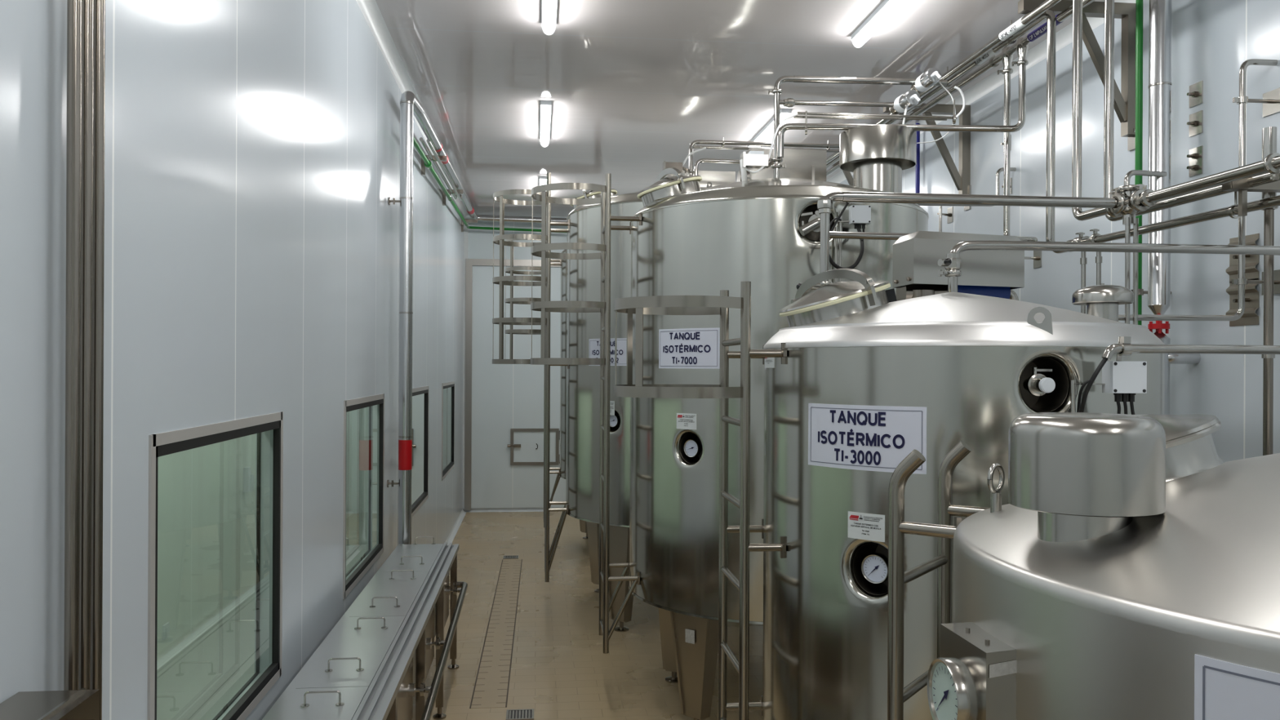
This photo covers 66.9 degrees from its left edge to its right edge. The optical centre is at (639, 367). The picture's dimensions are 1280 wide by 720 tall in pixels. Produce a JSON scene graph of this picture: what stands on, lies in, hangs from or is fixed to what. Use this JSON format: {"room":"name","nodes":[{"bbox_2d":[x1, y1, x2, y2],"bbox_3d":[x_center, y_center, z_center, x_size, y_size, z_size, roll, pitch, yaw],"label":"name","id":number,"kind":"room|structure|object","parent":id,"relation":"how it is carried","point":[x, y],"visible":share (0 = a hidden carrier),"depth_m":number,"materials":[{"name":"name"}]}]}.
{"room":"processing plant","nodes":[
{"label":"processing plant","id":0,"kind":"room"},
{"bbox_2d":[0,0,463,719],"bbox_3d":[-1.498,-0.047,4.683,0.090,3.880,16.030,0,0,-6],"label":"wall","id":1,"kind":"structure","parent":0,"point":[252,147],"depth_m":2.85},
{"bbox_2d":[0,688,99,719],"bbox_3d":[-1.011,0.933,1.469,0.190,0.685,0.635,0,0,-6],"label":"control box","id":2,"kind":"object","parent":1,"relation":"attached to","point":[82,704],"visible":1,"depth_m":1.72,"materials":[{"name":"silver metal"}]},
{"bbox_2d":[63,0,82,690],"bbox_3d":[-1.113,-0.045,1.902,0.026,3.880,0.026,0,0,-6],"label":"tube","id":3,"kind":"object","parent":1,"relation":"attached to","point":[74,7],"visible":1,"depth_m":1.89,"materials":[{"name":"silver metal"}]},
{"bbox_2d":[79,0,93,689],"bbox_3d":[-1.118,-0.045,1.952,0.026,3.880,0.026,0,0,-6],"label":"tube","id":4,"kind":"object","parent":1,"relation":"attached to","point":[87,33],"visible":0.7,"depth_m":1.94,"materials":[{"name":"silver"}]},
{"bbox_2d":[90,0,105,719],"bbox_3d":[-1.124,-0.045,2.004,0.026,3.880,0.026,0,0,-6],"label":"tube","id":5,"kind":"object","parent":1,"relation":"attached to","point":[99,111],"visible":0.7,"depth_m":1.99,"materials":[{"name":"silver"}]},
{"bbox_2d":[146,411,283,719],"bbox_3d":[-1.316,0.659,3.000,0.090,0.984,1.249,0,0,-6],"label":"window","id":6,"kind":"structure","parent":1,"relation":"in","point":[165,443],"depth_m":3.19,"materials":[{"name":"silver metal"}]},
{"bbox_2d":[342,393,384,599],"bbox_3d":[-1.573,0.657,5.412,0.090,0.984,1.249,0,0,-6],"label":"window","id":7,"kind":"structure","parent":1,"relation":"in","point":[350,583],"depth_m":5.63,"materials":[{"name":"silver metal"}]},
{"bbox_2d":[355,0,468,218],"bbox_3d":[-1.409,-1.952,4.691,0.070,0.070,16.030,0,0,-6],"label":"trim","id":8,"kind":"structure","parent":1,"relation":"attached to","point":[370,9],"depth_m":6.01,"materials":[{"name":"white metal"}]},
{"bbox_2d":[411,386,428,517],"bbox_3d":[-1.836,0.656,7.875,0.090,0.984,1.294,0,0,-6],"label":"window","id":9,"kind":"structure","parent":1,"relation":"in","point":[420,471],"depth_m":8.03,"materials":[{"name":"clear glass"}]},
{"bbox_2d":[441,381,454,480],"bbox_3d":[-2.115,0.655,10.495,0.090,0.984,1.444,0,0,-6],"label":"window","id":10,"kind":"structure","parent":1,"relation":"in","point":[448,388],"depth_m":10.56,"materials":[{"name":"clear glass"}]},
{"bbox_2d":[442,189,463,205],"bbox_3d":[-1.883,-1.707,9.754,0.203,0.160,0.040,0,0,-6],"label":"bracket","id":11,"kind":"object","parent":1,"relation":"attached to","point":[460,191],"visible":0.61,"depth_m":9.73,"materials":[{"name":"silver metal"}]},
{"bbox_2d":[413,136,561,232],"bbox_3d":[-0.021,-1.694,9.669,3.807,0.299,6.037,0,0,-6],"label":"pipe","id":12,"kind":"object","parent":11,"relation":"attached to","point":[428,163],"visible":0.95,"depth_m":9.57,"materials":[{"name":"metal"}]},
{"bbox_2d":[419,137,457,199],"bbox_3d":[-1.785,-1.762,8.723,0.028,0.162,3.068,0,0,-6],"label":"pipe","id":13,"kind":"object","parent":12,"relation":"attached to","point":[421,140],"visible":0.93,"depth_m":8.27,"materials":[{"name":"silver metal"}]},
{"bbox_2d":[445,508,466,544],"bbox_3d":[-1.438,1.868,4.690,0.050,0.050,16.030,0,0,-6],"label":"baseboard","id":14,"kind":"structure","parent":1,"relation":"attached to","point":[454,531],"depth_m":11.29,"materials":[{"name":"white plastic"}]},
{"bbox_2d":[462,222,468,508],"bbox_3d":[-2.276,-0.041,12.635,0.050,3.760,0.050,0,0,-6],"label":"trim","id":15,"kind":"structure","parent":1,"relation":"attached to","point":[465,229],"depth_m":12.61,"materials":[{"name":"white"}]},
{"bbox_2d":[156,410,351,657],"bbox_3d":[-2.919,0.436,4.531,0.100,2.900,16.030,0,0,-6],"label":"wall","id":16,"kind":"structure","parent":0,"point":[206,520],"depth_m":6.96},
{"bbox_2d":[243,466,254,492],"bbox_3d":[-3.201,0.918,7.928,0.065,0.200,0.080,0,0,-6],"label":"intercom","id":17,"kind":"object","parent":16,"relation":"attached to","point":[248,478],"visible":1,"depth_m":7.90,"materials":[{"name":"white plastic"}]},
{"bbox_2d":[156,509,353,670],"bbox_3d":[-2.849,1.859,4.539,0.055,0.055,16.030,0,0,-6],"label":"baseboard","id":18,"kind":"structure","parent":16,"relation":"attached to","point":[170,653],"depth_m":6.93,"materials":[{"name":"white"}]},
{"bbox_2d":[351,214,567,512],"bbox_3d":[-1.003,-0.045,12.846,5.470,3.880,0.100,0,0,-6],"label":"wall","id":19,"kind":"structure","parent":0,"point":[480,244],"depth_m":12.67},
{"bbox_2d":[462,506,564,512],"bbox_3d":[-0.297,1.874,12.847,4.048,0.050,0.050,0,0,-6],"label":"baseboard","id":20,"kind":"structure","parent":19,"relation":"attached to","point":[479,509],"depth_m":12.70,"materials":[{"name":"white plastic"}]},
{"bbox_2d":[464,258,565,510],"bbox_3d":[-1.406,0.228,12.722,1.755,3.270,0.062,0,0,-6],"label":"door","id":21,"kind":"structure","parent":19,"relation":"in","point":[500,398],"depth_m":12.68,"materials":[{"name":"silver metal"}]},
{"bbox_2d":[506,428,559,465],"bbox_3d":[-1.374,1.043,12.694,0.720,0.480,0.060,0,0,-6],"label":"access hatch","id":22,"kind":"object","parent":21,"relation":"attached to","point":[526,445],"visible":0.98,"depth_m":12.71,"materials":[{"name":"silver metal"}]},
{"bbox_2d":[156,511,763,719],"bbox_3d":[-0.163,1.947,4.876,5.670,0.104,16.130,0,0,-6],"label":"floor","id":23,"kind":"structure","parent":0,"point":[561,669],"depth_m":6.49,"materials":[{"name":"beige tile"}]},
{"bbox_2d":[262,542,467,719],"bbox_3d":[-1.091,1.504,4.133,0.446,0.782,4.050,0,0,-6],"label":"trough","id":24,"kind":"object","parent":23,"relation":"on","point":[402,675],"visible":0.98,"depth_m":4.35,"materials":[{"name":"silver metal"}]},
{"bbox_2d":[272,686,368,719],"bbox_3d":[-1.005,1.101,2.746,0.248,0.063,1.271,0,0,-6],"label":"cover","id":25,"kind":"object","parent":24,"relation":"on","point":[326,703],"visible":1,"depth_m":3.20,"materials":[{"name":"silver metal"}]},
{"bbox_2d":[295,615,405,688],"bbox_3d":[-1.124,1.101,3.861,0.248,0.063,0.964,0,0,-6],"label":"cover","id":26,"kind":"object","parent":24,"relation":"on","point":[354,655],"visible":1,"depth_m":3.78,"materials":[{"name":"silver metal"}]},
{"bbox_2d":[349,569,429,617],"bbox_3d":[-1.226,1.100,4.817,0.248,0.063,0.954,0,0,-6],"label":"cover","id":27,"kind":"object","parent":24,"relation":"on","point":[393,593],"visible":1,"depth_m":4.75,"materials":[{"name":"silver metal"}]},
{"bbox_2d":[382,536,443,572],"bbox_3d":[-1.321,1.100,5.706,0.248,0.063,0.828,0,0,-6],"label":"cover","id":28,"kind":"object","parent":24,"relation":"on","point":[415,557],"visible":0.99,"depth_m":5.67,"materials":[{"name":"silver metal"}]},
{"bbox_2d":[386,90,567,544],"bbox_3d":[-0.006,-0.020,9.502,3.899,3.841,6.285,0,0,-6],"label":"pipe","id":29,"kind":"object","parent":23,"relation":"on","point":[410,105],"visible":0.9,"depth_m":6.20,"materials":[{"name":"silver metal"}]},
{"bbox_2d":[426,138,462,200],"bbox_3d":[-1.733,-1.751,8.728,0.028,0.162,3.068,0,0,-6],"label":"pipe","id":30,"kind":"object","parent":29,"relation":"attached to","point":[428,140],"visible":0.99,"depth_m":8.26,"materials":[{"name":"silver metal"}]},
{"bbox_2d":[469,559,522,708],"bbox_3d":[-1.054,1.894,7.466,0.206,0.002,4.171,0,0,-6],"label":"floor drain","id":31,"kind":"object","parent":23,"relation":"on","point":[491,690],"depth_m":6.62,"materials":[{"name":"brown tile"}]},
{"bbox_2d":[506,708,533,719],"bbox_3d":[-0.653,1.894,5.282,0.150,0.006,0.150,0,0,-6],"label":"drain cover","id":32,"kind":"object","parent":23,"relation":"on","point":[511,714],"visible":1,"depth_m":5.28,"materials":[{"name":"silver metal"}]},
{"bbox_2d":[559,249,587,538],"bbox_3d":[0.121,0.244,10.070,1.960,3.313,1.960,0,0,-6],"label":"tank","id":33,"kind":"object","parent":23,"relation":"on","point":[583,524],"visible":0.09,"depth_m":9.76,"materials":[{"name":"metal"}]},
{"bbox_2d":[504,238,560,527],"bbox_3d":[-1.094,0.080,10.061,0.622,3.110,0.505,0,0,-6],"label":"ladder","id":34,"kind":"object","parent":33,"relation":"attached to","point":[511,300],"visible":0.47,"depth_m":9.88,"materials":[{"name":"silver metal"}]},
{"bbox_2d":[565,170,735,631],"bbox_3d":[0.374,0.129,7.613,1.908,3.545,1.908,0,0,-6],"label":"tank","id":35,"kind":"object","parent":23,"relation":"on","point":[583,276],"visible":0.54,"depth_m":6.99,"materials":[{"name":"metal"}]},
{"bbox_2d":[492,172,569,582],"bbox_3d":[-0.846,0.076,7.513,0.598,3.100,0.505,0,0,-6],"label":"ladder","id":36,"kind":"object","parent":35,"relation":"attached to","point":[502,280],"visible":0.82,"depth_m":7.33,"materials":[{"name":"silver metal"}]},
{"bbox_2d":[588,337,626,365],"bbox_3d":[-0.231,-0.107,6.890,0.376,0.194,0.023,0,0,40],"label":"sign","id":37,"kind":"object","parent":35,"relation":"attached to","point":[594,344],"visible":0.55,"depth_m":6.84,"materials":[{"name":"white plastic"}]},
{"bbox_2d":[628,124,928,719],"bbox_3d":[0.794,0.261,5.645,1.705,3.285,1.748,0,0,-6],"label":"tank","id":38,"kind":"object","parent":23,"relation":"on","point":[763,230],"visible":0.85,"depth_m":5.01,"materials":[{"name":"metal"}]},
{"bbox_2d":[530,173,641,653],"bbox_3d":[-0.319,0.253,5.507,0.606,2.640,0.505,0,0,-6],"label":"ladder","id":39,"kind":"object","parent":38,"relation":"attached to","point":[603,307],"visible":0.97,"depth_m":5.33,"materials":[{"name":"silver metal"}]},
{"bbox_2d":[679,414,695,426],"bbox_3d":[0.241,0.277,5.016,0.112,0.057,0.002,0,0,40],"label":"print","id":40,"kind":"object","parent":38,"relation":"attached to","point":[684,420],"depth_m":5.01,"materials":[{"name":"black"}]},
{"bbox_2d":[658,327,719,368],"bbox_3d":[0.245,-0.097,5.029,0.400,0.208,0.028,0,0,41],"label":"sign","id":41,"kind":"object","parent":38,"relation":"attached to","point":[683,348],"visible":1,"depth_m":5.00,"materials":[{"name":"white plastic"}]},
{"bbox_2d":[740,151,773,168],"bbox_3d":[0.678,-1.184,5.553,0.193,0.095,0.090,0,0,-6],"label":"valve actuator","id":42,"kind":"object","parent":38,"relation":"attached to","point":[753,159],"visible":0.99,"depth_m":5.51,"materials":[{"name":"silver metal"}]},
{"bbox_2d":[745,112,797,173],"bbox_3d":[0.754,-1.289,5.556,0.332,0.368,0.060,0,0,-10],"label":"air hose","id":43,"kind":"object","parent":42,"relation":"attached to","point":[795,114],"visible":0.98,"depth_m":5.53,"materials":[{"name":"white plastic"}]},
{"bbox_2d":[684,137,839,175],"bbox_3d":[1.024,-1.582,7.681,1.350,0.454,0.055,0,0,-6],"label":"pipe","id":44,"kind":"object","parent":38,"relation":"attached to","point":[692,145],"visible":0.77,"depth_m":7.65,"materials":[{"name":"silver metal"}]},
{"bbox_2d":[662,160,689,172],"bbox_3d":[0.303,-1.534,7.497,0.286,0.090,0.131,0,0,-27],"label":"valve actuator","id":45,"kind":"object","parent":44,"relation":"attached to","point":[666,165],"visible":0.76,"depth_m":7.43,"materials":[{"name":"silver metal"}]},
{"bbox_2d":[693,158,740,175],"bbox_3d":[0.738,-1.549,7.620,0.631,0.175,0.033,0,0,-6],"label":"pipe","id":46,"kind":"object","parent":44,"relation":"attached to","point":[699,162],"visible":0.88,"depth_m":7.59,"materials":[{"name":"silver metal"}]},
{"bbox_2d":[835,204,871,282],"bbox_3d":[1.050,-0.395,4.785,0.166,0.801,0.068,0,0,1],"label":"junction box","id":47,"kind":"object","parent":38,"relation":"attached to","point":[859,215],"visible":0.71,"depth_m":4.76,"materials":[{"name":"white plastic"}]},
{"bbox_2d":[829,225,864,268],"bbox_3d":[1.005,-0.579,4.671,0.256,0.242,0.110,0,0,-36],"label":"cable","id":48,"kind":"object","parent":47,"relation":"hanging from","point":[855,264],"visible":0.6,"depth_m":4.64,"materials":[{"name":"black rubber"}]},
{"bbox_2d":[768,75,947,177],"bbox_3d":[1.285,-1.381,5.718,1.086,0.674,0.070,0,0,-6],"label":"pipe","id":49,"kind":"object","parent":38,"relation":"attached to","point":[788,102],"visible":0.91,"depth_m":5.68,"materials":[{"name":"silver metal"}]},
{"bbox_2d":[888,89,920,114],"bbox_3d":[1.548,-1.547,5.667,0.097,0.097,0.339,0,0,-6],"label":"valve actuator","id":50,"kind":"object","parent":49,"relation":"attached to","point":[911,98],"visible":0.9,"depth_m":5.58,"materials":[{"name":"silver metal"}]},
{"bbox_2d":[911,66,941,94],"bbox_3d":[1.677,-1.676,5.680,0.096,0.097,0.339,0,0,-6],"label":"valve actuator","id":51,"kind":"object","parent":49,"relation":"attached to","point":[931,76],"visible":0.88,"depth_m":5.59,"materials":[{"name":"silver metal"}]},
{"bbox_2d":[839,124,916,192],"bbox_3d":[1.367,-1.123,5.576,0.430,0.460,0.430,0,0,-6],"label":"vent","id":52,"kind":"object","parent":38,"relation":"attached to","point":[877,156],"depth_m":5.44,"materials":[{"name":"silver metal"}]},
{"bbox_2d":[762,231,1164,719],"bbox_3d":[1.085,0.698,3.374,1.308,2.415,1.308,0,0,-27],"label":"tank","id":53,"kind":"object","parent":23,"relation":"on","point":[979,359],"visible":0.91,"depth_m":2.92,"materials":[{"name":"metal"}]},
{"bbox_2d":[613,281,786,719],"bbox_3d":[0.191,0.661,3.319,0.571,1.880,0.505,0,0,-6],"label":"ladder","id":54,"kind":"object","parent":53,"relation":"attached to","point":[720,305],"visible":0.94,"depth_m":3.15,"materials":[{"name":"silver metal"}]},
{"bbox_2d":[850,515,882,535],"bbox_3d":[0.671,0.469,2.872,0.103,0.055,0.002,0,0,40],"label":"print","id":55,"kind":"object","parent":53,"relation":"on","point":[860,525],"depth_m":2.87,"materials":[{"name":"black"}]},
{"bbox_2d":[808,403,926,474],"bbox_3d":[0.665,0.210,2.897,0.393,0.193,0.034,0,0,42],"label":"sign","id":56,"kind":"object","parent":53,"relation":"attached to","point":[878,438],"visible":0.99,"depth_m":2.87,"materials":[{"name":"white plastic"}]},
{"bbox_2d":[795,191,1118,289],"bbox_3d":[1.292,-0.411,3.842,1.420,0.574,0.196,0,0,-6],"label":"pipe","id":57,"kind":"object","parent":53,"relation":"attached to","point":[824,204],"visible":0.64,"depth_m":3.88,"materials":[{"name":"silver metal"}]},
{"bbox_2d":[1071,283,1133,321],"bbox_3d":[1.562,-0.178,3.274,0.189,0.211,0.189,0,0,-6],"label":"vent","id":58,"kind":"object","parent":53,"relation":"attached to","point":[1102,300],"depth_m":3.23,"materials":[{"name":"silver metal"}]},
{"bbox_2d":[1070,336,1146,412],"bbox_3d":[1.294,0.111,2.676,0.185,0.391,0.078,0,0,0],"label":"junction box","id":59,"kind":"object","parent":53,"relation":"attached to","point":[1124,380],"visible":0.9,"depth_m":2.65,"materials":[{"name":"white plastic"}]},
{"bbox_2d":[1102,343,1279,360],"bbox_3d":[1.966,-0.037,2.724,1.412,0.047,0.025,0,0,-6],"label":"conduit","id":60,"kind":"object","parent":59,"relation":"attached to","point":[1110,350],"visible":1,"depth_m":2.67,"materials":[{"name":"silver metal"}]},
{"bbox_2d":[1079,357,1107,412],"bbox_3d":[1.242,0.050,2.663,0.076,0.158,0.037,0,0,44],"label":"cable","id":61,"kind":"object","parent":60,"relation":"attached to","point":[1104,361],"visible":0.98,"depth_m":2.65,"materials":[{"name":"black rubber"}]},
{"bbox_2d":[937,240,1279,292],"bbox_3d":[1.862,-0.326,3.430,1.673,0.229,0.112,0,0,-6],"label":"pipe","id":62,"kind":"object","parent":53,"relation":"attached to","point":[952,264],"visible":0.99,"depth_m":3.41,"materials":[{"name":"silver metal"}]},
{"bbox_2d":[927,412,1279,719],"bbox_3d":[1.432,0.997,1.770,1.825,1.821,1.728,0,0,-6],"label":"tank","id":63,"kind":"object","parent":23,"relation":"on","point":[1123,549],"visible":1,"depth_m":1.62,"materials":[{"name":"metal"}]},
{"bbox_2d":[887,440,1008,719],"bbox_3d":[0.767,0.897,2.360,0.207,1.413,0.390,0,0,36],"label":"ladder","id":64,"kind":"object","parent":63,"relation":"attached to","point":[897,695],"visible":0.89,"depth_m":2.26,"materials":[{"name":"silver metal"}]},
{"bbox_2d":[1008,412,1165,542],"bbox_3d":[0.803,0.223,1.750,0.258,0.281,0.258,0,0,-6],"label":"vent","id":65,"kind":"object","parent":63,"relation":"attached to","point":[1087,477],"depth_m":1.65,"materials":[{"name":"silver metal"}]},
{"bbox_2d":[1194,653,1279,719],"bbox_3d":[0.892,0.520,1.158,0.417,0.262,0.030,0,0,44],"label":"sign","id":66,"kind":"object","parent":63,"relation":"attached to","point":[1224,690],"visible":1,"depth_m":1.27,"materials":[{"name":"white paper"}]},
{"bbox_2d":[375,0,1104,217],"bbox_3d":[0.569,-2.027,4.952,4.238,0.100,16.130,0,0,-6],"label":"ceiling","id":67,"kind":"structure","parent":0,"point":[629,85],"depth_m":6.44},
{"bbox_2d":[540,100,551,146],"bbox_3d":[-0.763,-1.946,7.812,0.080,0.075,1.200,0,0,-6],"label":"ceiling light","id":68,"kind":"object","parent":67,"relation":"attached to","point":[545,106],"visible":1,"depth_m":7.59,"materials":[{"name":"white plastic"}]},
{"bbox_2d":[542,0,557,35],"bbox_3d":[-0.461,-1.945,4.978,0.080,0.075,1.200,0,0,-6],"label":"ceiling light","id":69,"kind":"object","parent":67,"relation":"attached to","point":[548,6],"visible":1,"depth_m":5.30,"materials":[{"name":"white plastic"}]},
{"bbox_2d":[751,116,773,142],"bbox_3d":[1.031,-1.938,7.763,0.119,0.075,0.792,0,0,-6],"label":"ceiling light","id":70,"kind":"object","parent":67,"relation":"attached to","point":[766,132],"depth_m":7.97,"materials":[{"name":"white plastic"}]},
{"bbox_2d":[850,0,907,47],"bbox_3d":[1.359,-1.936,5.172,0.080,0.075,1.200,0,0,-6],"label":"ceiling light","id":71,"kind":"object","parent":67,"relation":"attached to","point":[886,9],"visible":1,"depth_m":5.39,"materials":[{"name":"white plastic"}]},
{"bbox_2d":[1071,0,1279,221],"bbox_3d":[2.119,-1.294,2.921,0.089,1.351,2.960,0,0,-6],"label":"pipe","id":72,"kind":"object","parent":67,"relation":"attached to","point":[1271,164],"visible":0.89,"depth_m":4.25,"materials":[{"name":"silver metal"}]},
{"bbox_2d":[1105,183,1150,324],"bbox_3d":[2.010,-0.268,3.991,0.126,0.955,0.194,0,0,-6],"label":"cluster","id":73,"kind":"object","parent":72,"relation":"attached to","point":[1126,195],"visible":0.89,"depth_m":3.96,"materials":[{"name":"silver metal"}]},
{"bbox_2d":[1124,169,1167,185],"bbox_3d":[2.207,-0.798,4.326,0.152,0.241,0.685,0,0,38],"label":"pipe","id":74,"kind":"object","parent":73,"relation":"attached to","point":[1134,172],"visible":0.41,"depth_m":4.51,"materials":[{"name":"silver metal"}]},
{"bbox_2d":[1103,0,1279,221],"bbox_3d":[2.269,-1.308,2.927,0.041,1.322,2.940,0,0,-6],"label":"pipe","id":75,"kind":"object","parent":67,"relation":"hanging from","point":[1108,94],"visible":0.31,"depth_m":4.35,"materials":[{"name":"silver metal"}]},
{"bbox_2d":[839,0,1279,462],"bbox_3d":[2.622,-0.027,5.122,0.100,3.880,16.030,0,0,-6],"label":"wall","id":76,"kind":"structure","parent":0,"point":[1211,40],"depth_m":4.71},
{"bbox_2d":[915,123,919,193],"bbox_3d":[2.235,-0.306,7.820,0.034,3.433,0.034,0,0,-6],"label":"pipe","id":77,"kind":"object","parent":76,"relation":"attached to","point":[917,165],"visible":0.02,"depth_m":7.81,"materials":[{"name":"blue paint"}]},
{"bbox_2d":[883,102,971,210],"bbox_3d":[2.064,-1.515,6.978,0.630,0.750,0.090,0,0,-6],"label":"bracket","id":78,"kind":"object","parent":76,"relation":"attached to","point":[962,177],"visible":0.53,"depth_m":6.98,"materials":[{"name":"silver metal"}]},
{"bbox_2d":[826,9,1067,253],"bbox_3d":[1.675,-1.232,8.651,0.088,1.320,7.950,0,0,-6],"label":"pipe","id":79,"kind":"object","parent":78,"relation":"attached to","point":[1049,15],"visible":0.64,"depth_m":4.86,"materials":[{"name":"silver metal"}]},
{"bbox_2d":[917,167,1016,206],"bbox_3d":[1.952,-1.171,6.271,1.000,0.266,0.023,0,0,-6],"label":"pipe","id":80,"kind":"object","parent":76,"relation":"attached to","point":[1011,169],"visible":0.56,"depth_m":6.30,"materials":[{"name":"silver metal"}]},
{"bbox_2d":[826,0,1135,183],"bbox_3d":[2.546,-1.933,5.113,0.070,0.070,16.030,0,0,-6],"label":"trim","id":81,"kind":"structure","parent":76,"relation":"attached to","point":[1064,37],"depth_m":6.32,"materials":[{"name":"white metal"}]},
{"bbox_2d":[1024,250,1041,268],"bbox_3d":[2.034,-0.679,5.953,0.908,0.115,0.090,0,0,-10],"label":"plate","id":82,"kind":"object","parent":76,"relation":"attached to","point":[1037,258],"visible":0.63,"depth_m":6.02,"materials":[{"name":"silver metal"}]},
{"bbox_2d":[1017,0,1135,151],"bbox_3d":[2.272,-1.514,5.024,0.630,0.750,0.090,0,0,-6],"label":"bracket","id":83,"kind":"object","parent":76,"relation":"attached to","point":[1124,100],"visible":0.69,"depth_m":5.02,"materials":[{"name":"silver metal"}]},
{"bbox_2d":[826,0,1061,164],"bbox_3d":[1.720,-1.792,7.524,0.049,0.048,10.200,0,0,-6],"label":"pipe","id":84,"kind":"object","parent":83,"relation":"attached to","point":[1046,5],"visible":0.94,"depth_m":5.33,"materials":[{"name":"silver metal"}]},
{"bbox_2d":[826,0,1094,176],"bbox_3d":[1.870,-1.780,7.540,0.081,0.222,10.200,0,0,-6],"label":"pipe","id":85,"kind":"object","parent":83,"relation":"attached to","point":[1021,46],"visible":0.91,"depth_m":5.50,"materials":[{"name":"silver metal"}]},
{"bbox_2d":[777,64,1026,158],"bbox_3d":[1.464,-1.451,5.486,1.359,0.474,0.052,0,0,12],"label":"pipe","id":86,"kind":"object","parent":85,"relation":"attached to","point":[1022,68],"visible":0.99,"depth_m":5.42,"materials":[{"name":"silver metal"}]},
{"bbox_2d":[793,115,946,120],"bbox_3d":[1.341,-1.452,5.643,0.888,0.028,0.016,0,0,0],"label":"conduit","id":87,"kind":"object","parent":86,"relation":"attached to","point":[796,116],"visible":0.88,"depth_m":5.64,"materials":[{"name":"silver metal"}]},
{"bbox_2d":[797,111,956,119],"bbox_3d":[1.368,-1.453,5.596,0.913,0.044,0.016,0,0,1],"label":"conduit","id":88,"kind":"object","parent":86,"relation":"attached to","point":[798,113],"visible":1,"depth_m":5.59,"materials":[{"name":"silver metal"}]},
{"bbox_2d":[829,72,1037,241],"bbox_3d":[1.650,-1.151,4.879,1.517,1.082,0.525,0,0,-37],"label":"pipe","id":89,"kind":"object","parent":85,"relation":"attached to","point":[833,234],"visible":0.55,"depth_m":5.51,"materials":[{"name":"silver metal"}]},
{"bbox_2d":[1130,0,1171,325],"bbox_3d":[2.506,-0.328,4.756,0.210,3.280,0.048,0,0,-6],"label":"pipe","id":90,"kind":"object","parent":76,"relation":"attached to","point":[1139,3],"visible":0.35,"depth_m":4.74,"materials":[{"name":"metal"}]},
{"bbox_2d":[1147,0,1200,414],"bbox_3d":[2.519,-0.278,4.591,0.220,3.380,0.110,0,0,-6],"label":"pipe","id":91,"kind":"object","parent":76,"relation":"attached to","point":[1160,84],"visible":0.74,"depth_m":4.55,"materials":[{"name":"silver metal"}]},
{"bbox_2d":[1186,145,1203,177],"bbox_3d":[2.611,-0.973,4.582,0.045,0.130,0.090,0,0,-6],"label":"plate","id":92,"kind":"object","parent":76,"relation":"attached to","point":[1195,167],"visible":1,"depth_m":4.57,"materials":[{"name":"silver metal"}]},
{"bbox_2d":[1186,80,1203,107],"bbox_3d":[2.612,-1.291,4.584,0.045,0.105,0.090,0,0,-6],"label":"plate","id":93,"kind":"object","parent":76,"relation":"attached to","point":[1196,90],"visible":1,"depth_m":4.58,"materials":[{"name":"silver metal"}]},
{"bbox_2d":[1186,110,1203,137],"bbox_3d":[2.612,-1.152,4.583,0.045,0.105,0.090,0,0,-6],"label":"plate","id":94,"kind":"object","parent":76,"relation":"attached to","point":[1196,119],"visible":1,"depth_m":4.58,"materials":[{"name":"silver metal"}]},
{"bbox_2d":[1118,58,1277,320],"bbox_3d":[2.162,-0.746,4.041,1.050,1.111,0.025,0,0,-6],"label":"pipe","id":95,"kind":"object","parent":76,"relation":"attached to","point":[1242,141],"visible":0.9,"depth_m":4.07,"materials":[{"name":"silver metal"}]},
{"bbox_2d":[1226,278,1259,326],"bbox_3d":[2.649,-0.284,4.267,0.030,0.200,0.175,0,0,-6],"label":"plate","id":96,"kind":"object","parent":76,"relation":"attached to","point":[1249,317],"visible":0.68,"depth_m":4.24,"materials":[{"name":"metal"}]},
{"bbox_2d":[1226,233,1259,282],"bbox_3d":[2.650,-0.478,4.269,0.030,0.200,0.176,0,0,-6],"label":"plate","id":97,"kind":"object","parent":76,"relation":"attached to","point":[1251,260],"visible":0.57,"depth_m":4.24,"materials":[{"name":"metal"}]},
{"bbox_2d":[1222,177,1279,216],"bbox_3d":[2.429,-0.497,3.537,0.623,0.460,0.060,0,0,-6],"label":"bracket","id":98,"kind":"object","parent":76,"relation":"attached to","point":[1241,186],"visible":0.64,"depth_m":3.50,"materials":[{"name":"silver metal"}]},
{"bbox_2d":[1075,191,1279,242],"bbox_3d":[2.291,-0.639,3.066,0.065,0.167,3.212,0,0,-6],"label":"pipe","id":99,"kind":"object","parent":98,"relation":"attached to","point":[1272,202],"visible":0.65,"depth_m":3.85,"materials":[{"name":"silver metal"}]},
{"bbox_2d":[1066,235,1102,313],"bbox_3d":[2.124,-0.384,4.644,0.074,0.489,0.215,0,0,-6],"label":"cluster","id":100,"kind":"object","parent":99,"relation":"attached to","point":[1083,260],"visible":0.41,"depth_m":4.60,"materials":[{"name":"silver metal"}]},
{"bbox_2d":[1261,126,1278,455],"bbox_3d":[2.389,0.249,3.701,0.081,2.325,0.060,0,0,-6],"label":"pipe","id":101,"kind":"object","parent":98,"relation":"attached to","point":[1268,135],"visible":0.37,"depth_m":3.69,"materials":[{"name":"silver metal"}]},
{"bbox_2d":[1231,269,1279,295],"bbox_3d":[2.589,-0.359,4.076,0.190,0.100,0.150,0,0,-6],"label":"clip","id":102,"kind":"object","parent":76,"relation":"attached to","point":[1277,273],"visible":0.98,"depth_m":4.08,"materials":[{"name":"silver metal"}]},
{"bbox_2d":[1232,87,1279,117],"bbox_3d":[2.593,-1.123,4.076,0.190,0.100,0.150,0,0,-6],"label":"clip","id":103,"kind":"object","parent":76,"relation":"attached to","point":[1270,100],"visible":1,"depth_m":4.09,"materials":[{"name":"silver metal"}]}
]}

